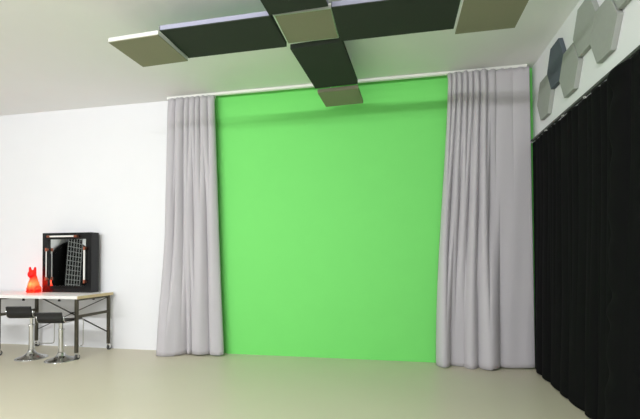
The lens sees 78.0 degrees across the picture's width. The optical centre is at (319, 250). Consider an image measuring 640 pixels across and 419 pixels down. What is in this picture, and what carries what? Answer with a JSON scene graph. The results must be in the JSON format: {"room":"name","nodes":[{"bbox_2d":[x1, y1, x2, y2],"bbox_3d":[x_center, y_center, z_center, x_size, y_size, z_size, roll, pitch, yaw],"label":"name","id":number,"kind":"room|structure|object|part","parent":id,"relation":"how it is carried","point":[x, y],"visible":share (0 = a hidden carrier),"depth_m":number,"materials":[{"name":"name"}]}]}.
{"room":"green screen studio","nodes":[
{"label":"green screen studio","id":0,"kind":"room"},
{"bbox_2d":[0,101,167,349],"bbox_3d":[-2.423,-0.307,4.938,9.366,3.025,0.100,-1,-1,11],"label":"wall","id":1,"kind":"structure","parent":0,"point":[101,170],"depth_m":4.97,"materials":[{"name":"white paint"}]},
{"bbox_2d":[214,68,534,362],"bbox_3d":[0.432,-0.333,4.326,3.525,3.023,0.012,-1,-1,11],"label":"screen","id":2,"kind":"object","parent":1,"relation":"attached to","point":[330,217],"visible":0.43,"depth_m":4.37,"materials":[{"name":"fabric"}]},
{"bbox_2d":[0,0,579,115],"bbox_3d":[-3.235,-1.942,0.831,9.566,0.100,8.529,-1,-1,11],"label":"ceiling","id":3,"kind":"structure","parent":0,"point":[56,55],"depth_m":3.74,"materials":[{"name":"paint"}]},
{"bbox_2d":[108,30,187,66],"bbox_3d":[-1.341,-1.712,3.115,0.426,0.295,0.393,-1,-1,13],"label":"acoustic panel","id":4,"kind":"object","parent":3,"relation":"hanging from","point":[152,48],"visible":0.92,"depth_m":3.06,"materials":[{"name":"beige fabric"}]},
{"bbox_2d":[159,11,286,57],"bbox_3d":[-0.720,-1.738,3.006,0.848,0.255,0.405,-1,-1,12],"label":"acoustic panel","id":5,"kind":"object","parent":3,"relation":"hanging from","point":[257,30],"visible":0.88,"depth_m":2.94,"materials":[{"name":"black fabric"}]},
{"bbox_2d":[260,0,327,14],"bbox_3d":[-0.237,-1.754,2.284,0.416,0.255,0.792,-1,-1,13],"label":"acoustic panel","id":6,"kind":"object","parent":3,"relation":"hanging from","point":[273,7],"visible":1,"depth_m":2.61,"materials":[{"name":"black fabric"}]},
{"bbox_2d":[274,3,338,43],"bbox_3d":[-0.088,-1.749,2.878,0.399,0.244,0.363,-1,-1,11],"label":"acoustic panel","id":7,"kind":"object","parent":3,"relation":"hanging from","point":[315,24],"visible":0.77,"depth_m":2.85,"materials":[{"name":"beige fabric"}]},
{"bbox_2d":[290,38,357,88],"bbox_3d":[0.061,-1.733,3.470,0.422,0.255,0.762,-1,-1,15],"label":"acoustic panel","id":8,"kind":"object","parent":3,"relation":"hanging from","point":[327,63],"visible":0.91,"depth_m":3.37,"materials":[{"name":"grey fabric"}]},
{"bbox_2d":[317,85,362,106],"bbox_3d":[0.214,-1.704,4.028,0.402,0.295,0.374,-1,-1,14],"label":"acoustic panel","id":9,"kind":"object","parent":3,"relation":"hanging from","point":[345,95],"visible":0.94,"depth_m":3.96,"materials":[{"name":"beige fabric"}]},
{"bbox_2d":[167,64,526,99],"bbox_3d":[0.112,-1.831,4.334,3.980,0.029,0.037,-1,-1,11],"label":"rail","id":10,"kind":"object","parent":3,"relation":"attached to","point":[435,74],"visible":0.75,"depth_m":4.25,"materials":[{"name":"white metal"}]},
{"bbox_2d":[156,95,223,356],"bbox_3d":[-1.494,-0.305,4.516,0.783,2.990,0.213,-1,-1,11],"label":"curtain","id":11,"kind":"object","parent":10,"relation":"hanging from","point":[190,316],"visible":1,"depth_m":4.53,"materials":[{"name":"grey fabric"}]},
{"bbox_2d":[436,66,534,369],"bbox_3d":[1.630,-0.335,3.933,0.938,2.998,0.168,-1,-1,11],"label":"curtain","id":12,"kind":"object","parent":10,"relation":"hanging from","point":[485,306],"visible":1,"depth_m":3.93,"materials":[{"name":"grey fabric"}]},
{"bbox_2d":[331,0,460,40],"bbox_3d":[0.525,-1.749,2.761,0.836,0.255,0.420,-1,-1,11],"label":"acoustic panel","id":13,"kind":"object","parent":3,"relation":"hanging from","point":[354,19],"visible":1,"depth_m":2.73,"materials":[{"name":"black fabric"}]},
{"bbox_2d":[455,0,528,33],"bbox_3d":[1.144,-1.735,2.644,0.408,0.295,0.417,-1,-1,11],"label":"acoustic panel","id":14,"kind":"object","parent":3,"relation":"hanging from","point":[474,15],"visible":1,"depth_m":2.66,"materials":[{"name":"beige fabric"}]},
{"bbox_2d":[0,344,589,418],"bbox_3d":[-3.218,1.182,0.772,9.566,0.100,8.529,-1,-1,11],"label":"floor","id":15,"kind":"structure","parent":0,"point":[103,383],"depth_m":3.35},
{"bbox_2d":[5,306,54,361],"bbox_3d":[-3.235,0.899,4.422,0.316,0.603,0.425,0,-1,-3],"label":"stool","id":16,"kind":"object","parent":15,"relation":"on","point":[11,311],"visible":0.89,"depth_m":4.33,"materials":[{"name":"silver metal"}]},
{"bbox_3d":[-3.236,0.671,4.419,0.256,0.147,0.411,0,-1,-3],"label":"seat","id":17,"kind":"part","parent":16,"relation":"part of","materials":[{"name":"black leather"}]},
{"bbox_2d":[0,291,112,359],"bbox_3d":[-3.535,0.858,4.763,1.921,0.699,0.561,-1,-1,11],"label":"table","id":18,"kind":"object","parent":15,"relation":"on","point":[78,297],"visible":0.96,"depth_m":4.56,"materials":[{"name":"white laminate"}]},
{"bbox_3d":[-3.695,0.832,4.540,0.030,0.595,0.030,-1,-1,11],"label":"leg","id":19,"kind":"part","parent":18,"relation":"part of","materials":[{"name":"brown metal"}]},
{"bbox_2d":[26,267,41,292],"bbox_3d":[-3.494,0.352,4.824,0.196,0.312,0.138,-1,-1,11],"label":"lamp","id":20,"kind":"object","parent":18,"relation":"on","point":[33,286],"visible":1,"depth_m":4.80,"materials":[{"name":"red plastic"}]},
{"bbox_3d":[-3.601,0.841,5.021,0.030,0.595,0.030,-1,-1,11],"label":"leg","id":21,"kind":"part","parent":18,"relation":"part of","materials":[{"name":"brown metal"}]},
{"bbox_2d":[42,232,98,292],"bbox_3d":[-3.090,0.142,4.867,0.695,0.729,0.160,-1,-1,11],"label":"vanity mirror","id":22,"kind":"object","parent":18,"relation":"on","point":[70,261],"visible":1,"depth_m":4.84,"materials":[{"name":"black paint"}]},
{"bbox_2d":[45,248,48,280],"bbox_3d":[-3.369,0.164,4.866,0.027,0.399,0.040,-1,-1,11],"label":"lamp","id":23,"kind":"object","parent":22,"relation":"attached to","point":[46,249],"depth_m":4.88,"materials":[{"name":"white glass"}]},
{"bbox_2d":[46,235,78,237],"bbox_3d":[-3.142,-0.178,4.822,0.425,0.028,0.040,-1,-1,11],"label":"lamp","id":24,"kind":"object","parent":22,"relation":"attached to","point":[48,236],"depth_m":4.82,"materials":[{"name":"white glass"}]},
{"bbox_2d":[49,239,85,285],"bbox_3d":[-3.087,0.142,4.881,0.539,0.573,0.068,-1,-1,11],"label":"mirror glass","id":25,"kind":"object","parent":22,"relation":"attached to","point":[65,255],"depth_m":4.85,"materials":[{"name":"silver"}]},
{"bbox_2d":[83,247,86,282],"bbox_3d":[-2.834,0.169,4.756,0.027,0.439,0.040,-1,-1,11],"label":"lamp","id":26,"kind":"object","parent":22,"relation":"attached to","point":[84,248],"depth_m":4.75,"materials":[{"name":"white glass"}]},
{"bbox_3d":[-2.676,0.823,4.342,0.030,0.595,0.030,-1,-1,11],"label":"leg","id":27,"kind":"part","parent":18,"relation":"part of","materials":[{"name":"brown metal"}]},
{"bbox_3d":[-2.631,0.545,4.588,0.020,0.020,0.460,-1,-1,11],"label":"rail","id":28,"kind":"part","parent":18,"relation":"part of","materials":[{"name":"beige wood"}]},
{"bbox_3d":[-2.630,0.730,4.584,0.024,0.030,0.490,-1,-1,11],"label":"rail","id":29,"kind":"part","parent":18,"relation":"part of","materials":[{"name":"brown metal"}]},
{"bbox_3d":[-2.583,0.832,4.823,0.030,0.595,0.030,-1,-1,11],"label":"leg","id":30,"kind":"part","parent":18,"relation":"part of","materials":[{"name":"brown metal"}]},
{"bbox_2d":[36,312,83,363],"bbox_3d":[-2.839,0.922,4.324,0.316,0.549,0.425,0,-1,-3],"label":"stool","id":31,"kind":"object","parent":15,"relation":"on","point":[46,317],"visible":0.96,"depth_m":4.25,"materials":[{"name":"silver metal"}]},
{"bbox_3d":[-2.839,0.714,4.321,0.256,0.134,0.411,0,-1,-3],"label":"seat","id":32,"kind":"part","parent":31,"relation":"part of","materials":[{"name":"black leather"}]},
{"bbox_2d":[532,0,639,137],"bbox_3d":[1.429,-0.421,-0.052,0.100,3.025,8.429,-1,-1,11],"label":"wall","id":33,"kind":"structure","parent":0,"point":[592,72],"depth_m":2.94,"materials":[{"name":"white paint"}]},
{"bbox_2d":[537,75,554,119],"bbox_3d":[2.063,-1.401,3.612,0.035,0.356,0.352,-1,-1,11],"label":"panel","id":34,"kind":"object","parent":33,"relation":"attached to","point":[546,94],"visible":0.91,"depth_m":3.57,"materials":[{"name":"grey fabric"}]},
{"bbox_2d":[547,38,565,88],"bbox_3d":[2.011,-1.586,3.356,0.035,0.356,0.352,-1,-1,11],"label":"panel","id":35,"kind":"object","parent":33,"relation":"attached to","point":[558,49],"visible":0.84,"depth_m":3.34,"materials":[{"name":"blue fabric"}]},
{"bbox_2d":[559,43,582,97],"bbox_3d":[1.962,-1.410,3.092,0.035,0.356,0.352,-1,-1,11],"label":"panel","id":36,"kind":"object","parent":33,"relation":"attached to","point":[571,67],"visible":0.92,"depth_m":3.05,"materials":[{"name":"grey fabric"}]},
{"bbox_2d":[531,45,639,142],"bbox_3d":[1.781,-1.125,2.170,0.044,0.018,3.700,-1,-1,11],"label":"track","id":37,"kind":"object","parent":33,"relation":"attached to","point":[637,49],"visible":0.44,"depth_m":2.81,"materials":[{"name":"grey metal"}]},
{"bbox_2d":[532,78,612,418],"bbox_3d":[1.944,0.022,3.172,0.078,2.241,1.532,-1,-1,11],"label":"curtain","id":38,"kind":"object","parent":37,"relation":"hanging from","point":[572,158],"visible":0.96,"depth_m":2.95,"materials":[{"name":"black fabric"}]},
{"bbox_2d":[604,50,639,418],"bbox_3d":[1.595,-0.008,1.473,0.107,2.241,2.002,-1,-1,11],"label":"curtain","id":39,"kind":"object","parent":37,"relation":"hanging from","point":[622,390],"visible":1,"depth_m":2.28,"materials":[{"name":"black fabric"}]},
{"bbox_2d":[573,0,598,56],"bbox_3d":[1.910,-1.613,2.836,0.035,0.356,0.352,-1,-1,11],"label":"panel","id":40,"kind":"object","parent":33,"relation":"attached to","point":[586,12],"visible":0.81,"depth_m":2.82,"materials":[{"name":"grey fabric"}]},
{"bbox_2d":[590,0,623,63],"bbox_3d":[1.861,-1.439,2.573,0.035,0.356,0.352,-1,-1,11],"label":"panel","id":41,"kind":"object","parent":33,"relation":"attached to","point":[608,19],"visible":0.98,"depth_m":2.54,"materials":[{"name":"grey fabric"}]},
{"bbox_2d":[614,0,630,8],"bbox_3d":[1.809,-1.648,2.316,0.035,0.356,0.352,-1,-1,11],"label":"panel","id":42,"kind":"object","parent":33,"relation":"attached to","point":[620,4],"visible":1,"depth_m":2.37,"materials":[{"name":"grey fabric"}]}
]}

